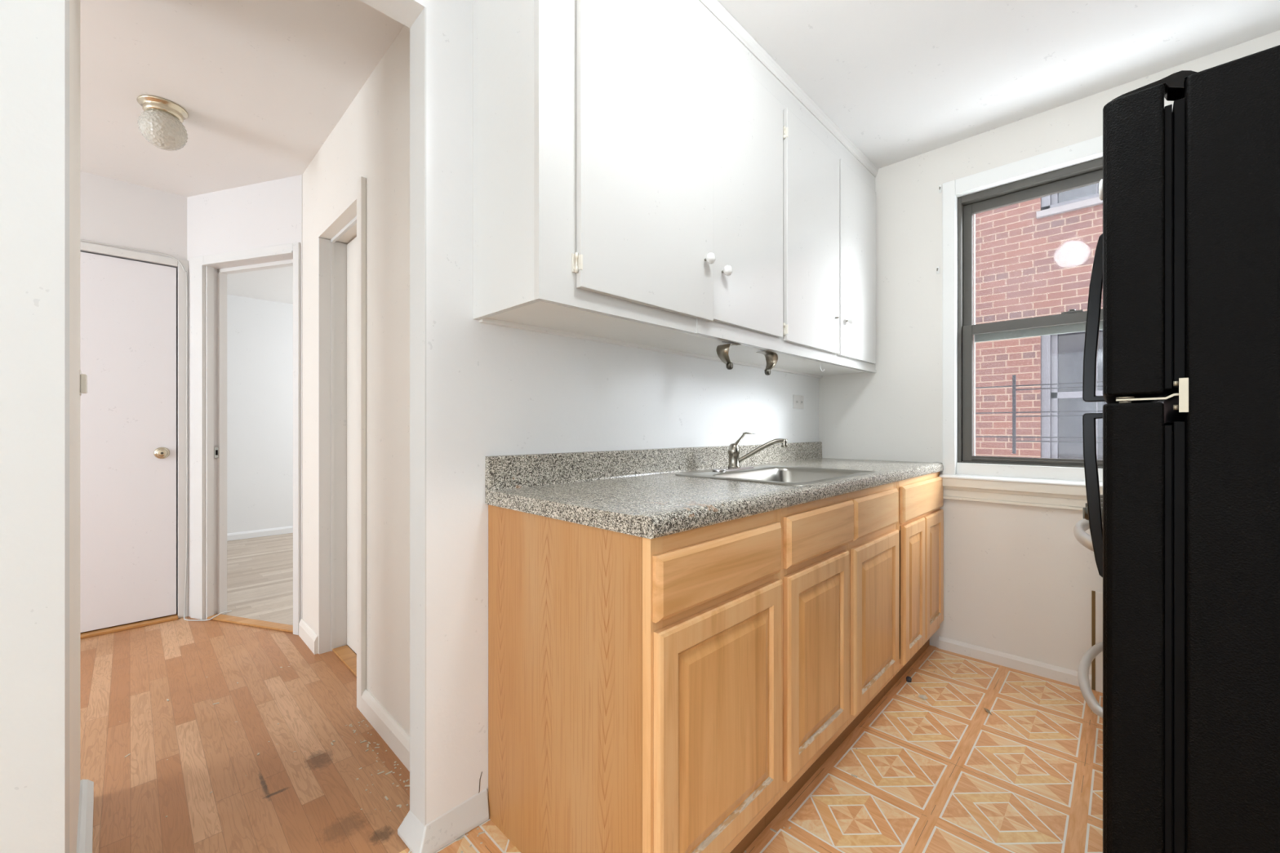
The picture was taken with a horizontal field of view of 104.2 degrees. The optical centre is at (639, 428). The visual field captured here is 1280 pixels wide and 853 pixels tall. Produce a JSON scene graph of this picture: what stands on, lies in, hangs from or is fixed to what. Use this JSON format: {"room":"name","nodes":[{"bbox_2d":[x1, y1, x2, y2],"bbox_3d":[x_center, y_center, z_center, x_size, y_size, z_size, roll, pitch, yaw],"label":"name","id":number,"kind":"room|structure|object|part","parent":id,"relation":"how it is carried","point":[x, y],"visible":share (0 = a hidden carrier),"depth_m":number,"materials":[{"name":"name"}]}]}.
{"room":"kitchen","nodes":[
{"label":"kitchen","id":0,"kind":"room"},
{"bbox_2d":[69,0,79,852],"bbox_3d":[-1.365,-0.124,1.137,0.798,2.420,0.124,0,0,44],"label":"wall","id":1,"kind":"structure","parent":0,"point":[74,5],"depth_m":1.12,"materials":[{"name":"beige paint"}]},
{"bbox_2d":[79,368,87,395],"bbox_3d":[-1.560,-0.127,1.394,0.060,0.070,0.016,0,0,44],"label":"wall switch","id":2,"kind":"object","parent":1,"relation":"attached to","point":[82,377],"visible":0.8,"depth_m":1.38,"materials":[{"name":"beige paint"}]},
{"bbox_3d":[-1.564,-0.127,1.390,0.060,0.070,0.004,0,0,44],"label":"plate","id":3,"kind":"part","parent":2,"relation":"part of","materials":[{"name":"beige paint"}]},
{"bbox_2d":[75,779,93,852],"bbox_3d":[-1.321,1.053,1.182,0.799,0.065,0.026,0,0,43],"label":"baseboard","id":4,"kind":"structure","parent":1,"relation":"attached to","point":[85,824],"depth_m":1.31,"materials":[{"name":"paint"}]},
{"bbox_2d":[80,170,186,614],"bbox_3d":[-3.856,-0.124,1.688,0.120,2.420,3.436,0,0,44],"label":"wall","id":5,"kind":"structure","parent":0,"point":[113,211],"depth_m":2.73,"materials":[{"name":"paint"}]},
{"bbox_2d":[80,251,176,632],"bbox_3d":[-2.917,0.073,2.584,0.065,1.982,0.750,0,0,44],"label":"door","id":6,"kind":"structure","parent":5,"relation":"in","point":[128,308],"depth_m":2.71,"materials":[{"name":"white paint"}]},
{"bbox_3d":[-2.685,0.140,2.798,0.027,0.066,0.066,0,0,44],"label":"knob","id":7,"kind":"part","parent":6,"relation":"part of","materials":[{"name":"gold metal"}]},
{"bbox_2d":[80,612,177,639],"bbox_3d":[-2.927,1.078,2.591,0.120,0.016,0.766,0,0,44],"label":"trim","id":8,"kind":"structure","parent":5,"relation":"attached to","point":[172,617],"depth_m":2.70,"materials":[{"name":"brown wood"}]},
{"bbox_2d":[80,241,188,617],"bbox_3d":[-2.900,0.060,2.575,0.012,2.052,0.840,0,0,44],"label":"trim","id":9,"kind":"structure","parent":5,"relation":"attached to","point":[87,246],"depth_m":2.85,"materials":[{"name":"white paint"}]},
{"bbox_2d":[80,0,404,196],"bbox_3d":[-2.786,-1.364,0.990,2.628,0.060,4.130,0,0,44],"label":"ceiling","id":10,"kind":"structure","parent":0,"point":[262,86],"depth_m":1.90,"materials":[{"name":"paint"}]},
{"bbox_2d":[136,94,188,151],"bbox_3d":[-1.979,-1.248,2.067,0.156,0.173,0.156,0,0,44],"label":"ceiling lamp","id":11,"kind":"object","parent":10,"relation":"attached to","point":[161,124],"visible":1,"depth_m":2.03,"materials":[{"name":"gold metal"}]},
{"bbox_2d":[186,174,302,619],"bbox_3d":[-2.182,-0.124,2.795,0.875,2.420,0.100,0,0,17],"label":"wall","id":12,"kind":"structure","parent":0,"point":[268,213],"depth_m":2.76,"materials":[{"name":"paint"}]},
{"bbox_2d":[213,447,218,457],"bbox_3d":[-2.443,0.141,2.872,0.002,0.060,0.022,0,0,17],"label":"strike plate","id":13,"kind":"object","parent":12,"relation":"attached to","point":[215,449],"visible":1,"depth_m":2.87,"materials":[{"name":"metal"}]},
{"bbox_2d":[190,242,300,635],"bbox_3d":[-2.182,0.055,2.734,0.821,2.062,0.018,0,0,17],"label":"trim","id":14,"kind":"structure","parent":12,"relation":"attached to","point":[197,264],"depth_m":2.82,"materials":[{"name":"white paint"}]},
{"bbox_2d":[205,259,293,619],"bbox_3d":[-2.132,0.082,2.780,0.675,2.008,0.100,0,0,17],"label":"trim","id":15,"kind":"structure","parent":12,"relation":"attached to","point":[222,273],"depth_m":2.88,"materials":[{"name":"white paint"}]},
{"bbox_2d":[207,613,293,632],"bbox_3d":[-2.138,1.080,2.761,0.675,0.012,0.060,0,0,17],"label":"trim","id":16,"kind":"structure","parent":12,"relation":"attached to","point":[224,618],"depth_m":2.75,"materials":[{"name":"brown wood"}]},
{"bbox_2d":[226,294,293,533],"bbox_3d":[-3.883,-0.104,4.970,0.100,2.380,4.700,0,0,44],"label":"wall","id":17,"kind":"structure","parent":0,"point":[260,332],"depth_m":4.98,"materials":[{"name":"paint"}]},
{"bbox_2d":[226,525,293,541],"bbox_3d":[-3.860,1.051,4.912,0.015,0.070,4.450,0,0,44],"label":"baseboard","id":18,"kind":"structure","parent":17,"relation":"attached to","point":[286,530],"depth_m":4.97,"materials":[{"name":"paint"}]},
{"bbox_2d":[226,266,293,304],"bbox_3d":[-2.755,-1.317,3.871,3.250,0.055,4.700,0,0,44],"label":"ceiling","id":19,"kind":"structure","parent":0,"point":[276,285],"depth_m":4.47,"materials":[{"name":"paint"}]},
{"bbox_2d":[302,25,409,735],"bbox_3d":[-1.093,-0.124,2.094,1.743,2.420,0.200,0,0,44],"label":"wall","id":20,"kind":"structure","parent":0,"point":[371,140],"depth_m":1.83,"materials":[{"name":"beige paint"}]},
{"bbox_2d":[298,618,318,654],"bbox_3d":[-1.669,1.043,2.504,0.315,0.085,0.016,0,0,44],"label":"baseboard","id":21,"kind":"structure","parent":20,"relation":"attached to","point":[306,633],"depth_m":2.47,"materials":[{"name":"beige paint"}]},
{"bbox_2d":[318,215,356,653],"bbox_3d":[-1.278,0.083,2.219,0.644,2.005,0.120,0,0,44],"label":"trim","id":22,"kind":"structure","parent":20,"relation":"attached to","point":[332,255],"depth_m":2.42,"materials":[{"name":"white paint"}]},
{"bbox_2d":[332,644,356,676],"bbox_3d":[-1.257,1.081,2.235,0.620,0.010,0.064,0,0,44],"label":"floor","id":23,"kind":"structure","parent":20,"relation":"attached to","point":[344,653],"depth_m":2.34,"materials":[{"name":"brown wood"}]},
{"bbox_2d":[346,236,356,653],"bbox_3d":[-1.228,0.081,2.266,0.622,1.986,0.021,0,0,44],"label":"door","id":24,"kind":"structure","parent":20,"relation":"in","point":[352,246],"depth_m":2.42,"materials":[{"name":"beige paint"}]},
{"bbox_2d":[356,176,366,712],"bbox_3d":[-1.077,0.062,1.925,0.054,2.047,0.019,0,0,44],"label":"trim","id":25,"kind":"structure","parent":20,"relation":"attached to","point":[362,181],"depth_m":1.91,"materials":[{"name":"beige paint"}]},
{"bbox_2d":[361,688,409,771],"bbox_3d":[-0.801,1.043,1.657,0.716,0.085,0.018,0,0,44],"label":"baseboard","id":26,"kind":"structure","parent":20,"relation":"attached to","point":[397,740],"depth_m":1.72,"materials":[{"name":"beige paint"}]},
{"bbox_2d":[0,0,818,852],"bbox_3d":[-1.333,-0.150,0.529,0.097,2.472,6.897,0,0,44],"label":"wall","id":27,"kind":"structure","parent":0,"point":[491,390],"depth_m":1.29,"materials":[{"name":"paint"}]},
{"bbox_2d":[409,6,426,826],"bbox_3d":[-0.580,0.007,1.301,0.097,2.157,0.004,0,0,44],"label":"trim","id":28,"kind":"structure","parent":27,"relation":"attached to","point":[418,29],"depth_m":1.30,"materials":[{"name":"paint"}]},
{"bbox_2d":[397,788,488,852],"bbox_3d":[-0.533,1.044,1.355,0.133,0.084,0.198,0,0,44],"label":"baseboard","id":29,"kind":"object","parent":27,"relation":"attached to","point":[447,828],"visible":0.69,"depth_m":1.31,"materials":[{"name":"paint"}]},
{"bbox_2d":[485,441,822,490],"bbox_3d":[0.312,0.125,2.131,0.021,0.094,2.104,0,0,44],"label":"backsplash","id":30,"kind":"structure","parent":27,"relation":"attached to","point":[513,471],"depth_m":1.72,"materials":[{"name":"stone"}]},
{"bbox_2d":[472,0,878,377],"bbox_3d":[0.423,-0.795,1.997,0.368,1.180,2.142,0,0,44],"label":"upper cabinet","id":31,"kind":"object","parent":27,"relation":"attached to","point":[647,175],"depth_m":1.44,"materials":[{"name":"paint"}]},
{"bbox_3d":[0.040,-0.796,1.403,0.019,0.907,0.541,0,0,44],"label":"door","id":32,"kind":"part","parent":31,"relation":"part of","materials":[{"name":"white paint"}]},
{"bbox_3d":[0.219,-0.526,1.542,0.024,0.033,0.033,0,0,44],"label":"knob","id":33,"kind":"part","parent":31,"relation":"part of","materials":[{"name":"white ceramic"}]},
{"bbox_3d":[0.312,-0.251,1.753,0.054,0.090,0.073,0,0,44],"label":"towel bracket","id":34,"kind":"part","parent":31,"relation":"part of","materials":[{"name":"gold metal"}]},
{"bbox_3d":[0.285,-0.511,1.615,0.024,0.033,0.033,0,0,44],"label":"knob","id":35,"kind":"part","parent":31,"relation":"part of","materials":[{"name":"white ceramic"}]},
{"bbox_3d":[0.388,-0.800,1.763,0.015,0.899,0.458,0,0,44],"label":"door","id":36,"kind":"part","parent":31,"relation":"part of","materials":[{"name":"white paint"}]},
{"bbox_3d":[0.496,-0.251,1.942,0.054,0.090,0.073,0,0,44],"label":"towel bracket","id":37,"kind":"part","parent":31,"relation":"part of","materials":[{"name":"gold metal"}]},
{"bbox_3d":[0.521,-1.366,1.901,0.015,0.039,2.141,0,0,44],"label":"crown moulding","id":38,"kind":"part","parent":31,"relation":"part of","materials":[{"name":"white paint"}]},
{"bbox_3d":[0.741,-0.796,2.124,0.017,0.907,0.496,0,0,44],"label":"door","id":39,"kind":"part","parent":31,"relation":"part of","materials":[{"name":"white paint"}]},
{"bbox_3d":[0.990,-0.506,2.337,0.024,0.033,0.033,0,0,44],"label":"knob","id":40,"kind":"part","parent":31,"relation":"part of","materials":[{"name":"white ceramic"}]},
{"bbox_3d":[1.084,-0.795,2.477,0.016,0.909,0.456,0,0,44],"label":"door","id":41,"kind":"part","parent":31,"relation":"part of","materials":[{"name":"white paint"}]},
{"bbox_2d":[793,395,804,408],"bbox_3d":[0.863,-0.143,2.706,0.009,0.073,0.114,0,0,44],"label":"wall outlet","id":42,"kind":"object","parent":27,"relation":"attached to","point":[798,400],"visible":1,"depth_m":2.70,"materials":[{"name":"white paint"}]},
{"bbox_2d":[80,533,1102,852],"bbox_3d":[-2.262,1.116,1.576,7.160,0.060,7.300,0,0,44],"label":"floor","id":43,"kind":"structure","parent":0,"point":[309,799],"depth_m":1.64,"materials":[{"name":"brown wood"}]},
{"bbox_2d":[80,239,231,621],"bbox_3d":[-2.819,0.052,2.616,1.045,2.069,0.153,0,0,-36],"label":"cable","id":44,"kind":"object","parent":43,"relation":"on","point":[178,260],"visible":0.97,"depth_m":2.86,"materials":[{"name":"white plastic"}]},
{"bbox_2d":[119,663,934,852],"bbox_3d":[-0.295,1.085,1.701,3.260,0.002,1.170,0,0,0],"label":"crumbs","id":45,"kind":"object","parent":43,"relation":"on","point":[167,700],"visible":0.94,"depth_m":1.57,"materials":[{"name":"paint"}]},
{"bbox_2d":[488,504,782,852],"bbox_3d":[-0.019,0.648,1.348,0.638,0.875,0.504,0,0,44],"label":"base cabinet","id":46,"kind":"object","parent":43,"relation":"on","point":[635,682],"visible":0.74,"depth_m":1.11,"materials":[{"name":"brown wood"}]},
{"bbox_3d":[0.198,0.310,1.126,0.018,0.128,0.479,0,0,44],"label":"drawer","id":47,"kind":"part","parent":46,"relation":"part of","materials":[{"name":"brown wood"}]},
{"bbox_3d":[0.200,0.666,1.128,0.018,0.545,0.479,0,0,44],"label":"door","id":48,"kind":"part","parent":46,"relation":"part of","materials":[{"name":"brown wood"}]},
{"bbox_3d":[0.188,0.231,1.147,0.022,0.040,0.435,0,0,44],"label":"frame rail","id":49,"kind":"part","parent":46,"relation":"part of","materials":[{"name":"brown wood"}]},
{"bbox_3d":[0.188,0.391,1.147,0.022,0.050,0.435,0,0,44],"label":"frame rail","id":50,"kind":"part","parent":46,"relation":"part of","materials":[{"name":"brown wood"}]},
{"bbox_3d":[0.203,0.666,1.125,0.007,0.424,0.358,0,0,44],"label":"raised panel","id":51,"kind":"part","parent":46,"relation":"part of","materials":[{"name":"brown wood"}]},
{"bbox_3d":[0.188,0.959,1.147,0.022,0.046,0.435,0,0,44],"label":"frame rail","id":52,"kind":"part","parent":46,"relation":"part of","materials":[{"name":"brown wood"}]},
{"bbox_2d":[764,481,898,827],"bbox_3d":[0.483,0.648,1.863,0.638,0.875,0.934,0,0,44],"label":"base cabinet","id":53,"kind":"object","parent":43,"relation":"on","point":[839,572],"visible":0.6,"depth_m":1.53,"materials":[{"name":"brown wood"}]},
{"bbox_2d":[485,441,943,538],"bbox_3d":[0.532,0.144,1.916,0.637,0.133,2.104,0,0,44],"label":"countertop","id":54,"kind":"structure","parent":53,"relation":"on","point":[639,493],"depth_m":1.44,"materials":[{"name":"stone"}]},
{"bbox_2d":[711,431,787,471],"bbox_3d":[0.423,0.092,2.031,0.324,0.154,0.150,0,0,-18],"label":"faucet","id":55,"kind":"object","parent":54,"relation":"on","point":[735,460],"visible":1,"depth_m":2.01,"materials":[{"name":"silver metal"}]},
{"bbox_3d":[0.423,0.054,2.050,0.130,0.077,0.032,0,0,-38],"label":"lever","id":56,"kind":"part","parent":55,"relation":"part of","materials":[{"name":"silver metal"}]},
{"bbox_3d":[0.488,0.093,2.018,0.193,0.101,0.020,0,0,0],"label":"spout","id":57,"kind":"part","parent":55,"relation":"part of","materials":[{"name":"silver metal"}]},
{"bbox_2d":[675,465,877,485],"bbox_3d":[0.521,0.250,1.869,0.518,0.166,0.635,0,0,44],"label":"sink","id":58,"kind":"object","parent":54,"relation":"in","point":[774,474],"visible":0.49,"depth_m":2.00,"materials":[{"name":"metal"}]},
{"bbox_3d":[0.531,0.668,1.468,0.018,0.545,0.405,0,0,44],"label":"door","id":59,"kind":"part","parent":53,"relation":"part of","materials":[{"name":"brown wood"}]},
{"bbox_3d":[0.532,0.228,1.499,0.022,0.035,0.410,0,0,44],"label":"frame rail","id":60,"kind":"part","parent":53,"relation":"part of","materials":[{"name":"brown wood"}]},
{"bbox_3d":[0.532,0.391,1.499,0.022,0.050,0.410,0,0,44],"label":"frame rail","id":61,"kind":"part","parent":53,"relation":"part of","materials":[{"name":"brown wood"}]},
{"bbox_3d":[0.532,0.959,1.499,0.022,0.046,0.410,0,0,44],"label":"frame rail","id":62,"kind":"part","parent":53,"relation":"part of","materials":[{"name":"brown wood"}]},
{"bbox_3d":[0.544,0.305,1.482,0.018,0.137,0.444,0,0,44],"label":"false drawer","id":63,"kind":"part","parent":53,"relation":"part of","materials":[{"name":"brown wood"}]},
{"bbox_3d":[0.533,0.668,1.465,0.007,0.424,0.284,0,0,44],"label":"raised panel","id":64,"kind":"part","parent":53,"relation":"part of","materials":[{"name":"brown wood"}]},
{"bbox_3d":[0.845,0.228,1.821,0.022,0.035,0.419,0,0,44],"label":"frame rail","id":65,"kind":"part","parent":53,"relation":"part of","materials":[{"name":"brown wood"}]},
{"bbox_3d":[0.845,0.391,1.821,0.022,0.050,0.419,0,0,44],"label":"frame rail","id":66,"kind":"part","parent":53,"relation":"part of","materials":[{"name":"brown wood"}]},
{"bbox_3d":[0.845,0.959,1.821,0.022,0.046,0.419,0,0,44],"label":"frame rail","id":67,"kind":"part","parent":53,"relation":"part of","materials":[{"name":"brown wood"}]},
{"bbox_3d":[0.860,0.305,1.805,0.018,0.137,0.430,0,0,44],"label":"false drawer","id":68,"kind":"part","parent":53,"relation":"part of","materials":[{"name":"brown wood"}]},
{"bbox_3d":[0.860,0.675,1.806,0.018,0.551,0.443,0,0,44],"label":"door","id":69,"kind":"part","parent":53,"relation":"part of","materials":[{"name":"brown wood"}]},
{"bbox_3d":[0.863,0.675,1.803,0.007,0.430,0.322,0,0,44],"label":"raised panel","id":70,"kind":"part","parent":53,"relation":"part of","materials":[{"name":"brown wood"}]},
{"bbox_2d":[906,675,911,682],"bbox_3d":[1.153,1.076,2.136,0.022,0.019,0.022,0,0,44],"label":"cap","id":71,"kind":"object","parent":43,"relation":"on","point":[908,679],"visible":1,"depth_m":2.13,"materials":[{"name":"black plastic"}]},
{"bbox_2d":[884,471,943,695],"bbox_3d":[1.037,0.648,2.431,0.638,0.875,0.650,0,0,44],"label":"base cabinet","id":72,"kind":"object","parent":43,"relation":"on","point":[920,524],"visible":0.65,"depth_m":2.16,"materials":[{"name":"brown wood"}]},
{"bbox_3d":[1.164,0.678,2.118,0.018,0.565,0.286,0,0,44],"label":"door","id":73,"kind":"part","parent":72,"relation":"part of","materials":[{"name":"brown wood"}]},
{"bbox_3d":[1.167,0.678,2.115,0.007,0.444,0.165,0,0,44],"label":"raised panel","id":74,"kind":"part","parent":72,"relation":"part of","materials":[{"name":"brown wood"}]},
{"bbox_3d":[1.244,0.228,2.230,0.022,0.035,0.580,0,0,44],"label":"frame rail","id":75,"kind":"part","parent":72,"relation":"part of","materials":[{"name":"brown wood"}]},
{"bbox_3d":[1.244,0.391,2.230,0.022,0.050,0.580,0,0,44],"label":"frame rail","id":76,"kind":"part","parent":72,"relation":"part of","materials":[{"name":"brown wood"}]},
{"bbox_3d":[1.244,0.959,2.230,0.022,0.046,0.580,0,0,44],"label":"frame rail","id":77,"kind":"part","parent":72,"relation":"part of","materials":[{"name":"brown wood"}]},
{"bbox_3d":[1.267,0.311,2.224,0.018,0.150,0.602,0,0,44],"label":"drawer","id":78,"kind":"part","parent":72,"relation":"part of","materials":[{"name":"brown wood"}]},
{"bbox_3d":[1.377,0.672,2.336,0.018,0.548,0.296,0,0,44],"label":"door","id":79,"kind":"part","parent":72,"relation":"part of","materials":[{"name":"brown wood"}]},
{"bbox_3d":[1.380,0.672,2.333,0.007,0.427,0.175,0,0,44],"label":"raised panel","id":80,"kind":"part","parent":72,"relation":"part of","materials":[{"name":"brown wood"}]},
{"bbox_2d":[918,694,928,699],"bbox_3d":[1.141,1.081,2.009,0.031,0.007,0.036,0,0,-24],"label":"paper scrap","id":81,"kind":"object","parent":43,"relation":"on","point":[922,696],"visible":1,"depth_m":2.00,"materials":[{"name":"paper"}]},
{"bbox_2d":[1073,494,1102,718],"bbox_3d":[1.855,0.576,1.480,0.848,1.020,0.760,0,0,44],"label":"stove","id":82,"kind":"object","parent":43,"relation":"on","point":[1081,526],"visible":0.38,"depth_m":1.62,"materials":[{"name":"metal"}]},
{"bbox_2d":[1073,519,1093,551],"bbox_3d":[1.594,0.533,1.731,0.122,0.435,0.746,0,0,44],"label":"handle","id":83,"kind":"object","parent":82,"relation":"in","point":[1081,526],"depth_m":1.59,"materials":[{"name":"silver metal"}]},
{"bbox_3d":[1.573,0.841,1.714,0.098,0.028,0.690,0,0,44],"label":"drawer handle","id":84,"kind":"part","parent":82,"relation":"part of","materials":[{"name":"silver metal"}]},
{"bbox_3d":[1.399,0.264,1.527,0.060,0.059,0.060,0,0,44],"label":"control knob","id":85,"kind":"part","parent":82,"relation":"part of","materials":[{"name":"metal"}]},
{"bbox_2d":[1082,44,1279,852],"bbox_3d":[1.351,0.235,0.922,0.822,1.701,0.713,0,0,44],"label":"refrigerator","id":86,"kind":"object","parent":43,"relation":"on","point":[1186,267],"visible":1,"depth_m":0.84,"materials":[{"name":"black plastic"}]},
{"bbox_3d":[1.282,0.186,1.397,0.060,0.456,0.036,0,0,44],"label":"handle","id":87,"kind":"part","parent":86,"relation":"part of","materials":[{"name":"black plastic"}]},
{"bbox_3d":[1.282,-0.307,1.397,0.060,0.465,0.036,0,0,44],"label":"handle","id":88,"kind":"part","parent":86,"relation":"part of","materials":[{"name":"black plastic"}]},
{"bbox_2d":[1098,178,1102,200],"bbox_3d":[0.999,-0.516,1.079,0.007,0.044,0.044,0,0,44],"label":"magnet","id":89,"kind":"object","parent":86,"relation":"attached to","point":[1100,184],"visible":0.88,"depth_m":1.07,"materials":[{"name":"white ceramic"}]},
{"bbox_3d":[1.125,0.478,1.145,0.083,1.046,0.710,0,0,44],"label":"fridge door","id":90,"kind":"part","parent":86,"relation":"part of","materials":[{"name":"black plastic"}]},
{"bbox_3d":[1.125,-0.330,1.145,0.083,0.540,0.710,0,0,44],"label":"freezer door","id":91,"kind":"part","parent":86,"relation":"part of","materials":[{"name":"black plastic"}]},
{"bbox_2d":[717,0,1279,168],"bbox_3d":[-0.603,-1.416,-0.252,2.232,0.060,6.997,0,0,44],"label":"ceiling","id":92,"kind":"structure","parent":0,"point":[902,80],"depth_m":1.82,"materials":[{"name":"paint"}]},
{"bbox_2d":[818,30,1279,675],"bbox_3d":[1.809,-0.150,2.226,2.035,2.472,0.120,0,0,44],"label":"wall","id":93,"kind":"structure","parent":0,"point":[1019,581],"depth_m":2.41,"materials":[{"name":"paint"}]},
{"bbox_2d":[936,266,939,274],"bbox_3d":[1.470,-0.782,2.460,0.012,0.036,0.018,0,0,44],"label":"curtain hook","id":94,"kind":"object","parent":93,"relation":"attached to","point":[938,267],"visible":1,"depth_m":2.46,"materials":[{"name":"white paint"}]},
{"bbox_2d":[938,185,942,193],"bbox_3d":[1.477,-1.180,2.453,0.012,0.036,0.018,0,0,44],"label":"curtain hook","id":95,"kind":"object","parent":93,"relation":"attached to","point":[940,186],"visible":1,"depth_m":2.46,"materials":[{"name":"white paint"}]},
{"bbox_2d":[937,635,1091,688],"bbox_3d":[1.675,1.057,2.264,0.560,0.058,0.012,0,0,44],"label":"baseboard","id":96,"kind":"structure","parent":93,"relation":"attached to","point":[1030,666],"depth_m":2.25,"materials":[{"name":"paint"}]},
{"bbox_2d":[938,135,1102,511],"bbox_3d":[1.875,-0.428,2.125,1.020,1.543,0.157,0,0,44],"label":"window","id":97,"kind":"structure","parent":93,"relation":"attached to","point":[1046,482],"depth_m":2.33,"materials":[{"name":"white paint"}]},
{"bbox_3d":[1.886,-0.169,2.144,0.850,0.660,0.034,0,0,44],"label":"sash","id":98,"kind":"part","parent":97,"relation":"part of","materials":[{"name":"grey metal"}]},
{"bbox_3d":[1.909,-0.785,2.167,0.854,0.622,0.025,0,0,44],"label":"sash","id":99,"kind":"part","parent":97,"relation":"part of","materials":[{"name":"grey metal"}]},
{"bbox_3d":[1.923,-0.446,2.180,0.780,0.048,0.010,0,0,44],"label":"storm rail","id":100,"kind":"part","parent":97,"relation":"part of","materials":[{"name":"grey metal"}]},
{"bbox_2d":[973,374,1102,453],"bbox_3d":[2.087,-0.076,2.393,2.170,0.432,0.480,0,0,44],"label":"guard","id":101,"kind":"object","parent":93,"relation":"attached to","point":[1014,385],"visible":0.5,"depth_m":2.71,"materials":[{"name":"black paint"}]},
{"bbox_3d":[2.057,-0.076,2.738,0.015,0.432,0.008,0,0,44],"label":"post","id":102,"kind":"part","parent":101,"relation":"part of","materials":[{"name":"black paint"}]},
{"bbox_2d":[1091,590,1102,693],"bbox_3d":[2.019,0.881,1.929,0.400,0.410,0.012,0,0,44],"label":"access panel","id":103,"kind":"object","parent":93,"relation":"attached to","point":[1096,597],"visible":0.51,"depth_m":2.05,"materials":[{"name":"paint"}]},
{"label":"outside","id":104,"kind":"structure","parent":0,"visible":0},
{"bbox_2d":[973,182,1163,459],"bbox_3d":[3.667,-0.664,5.125,7.100,6.500,0.340,0,0,44],"label":"brick building","id":105,"kind":"structure","parent":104,"point":[1034,258],"depth_m":4.80,"materials":[{"name":"brick"}]},
{"bbox_3d":[4.239,-2.044,4.394,1.161,0.060,0.090,0,0,44],"label":"sill","id":106,"kind":"part","parent":105,"relation":"part of","materials":[{"name":"stone"}]},
{"bbox_3d":[4.315,-2.794,4.473,1.001,1.400,0.010,0,0,44],"label":"pane","id":107,"kind":"part","parent":105,"relation":"part of","materials":[{"name":"white glass"}]},
{"bbox_3d":[4.315,-0.109,4.473,1.001,1.650,0.010,0,0,44],"label":"pane","id":108,"kind":"part","parent":105,"relation":"part of","materials":[{"name":"grey glass"}]}
]}

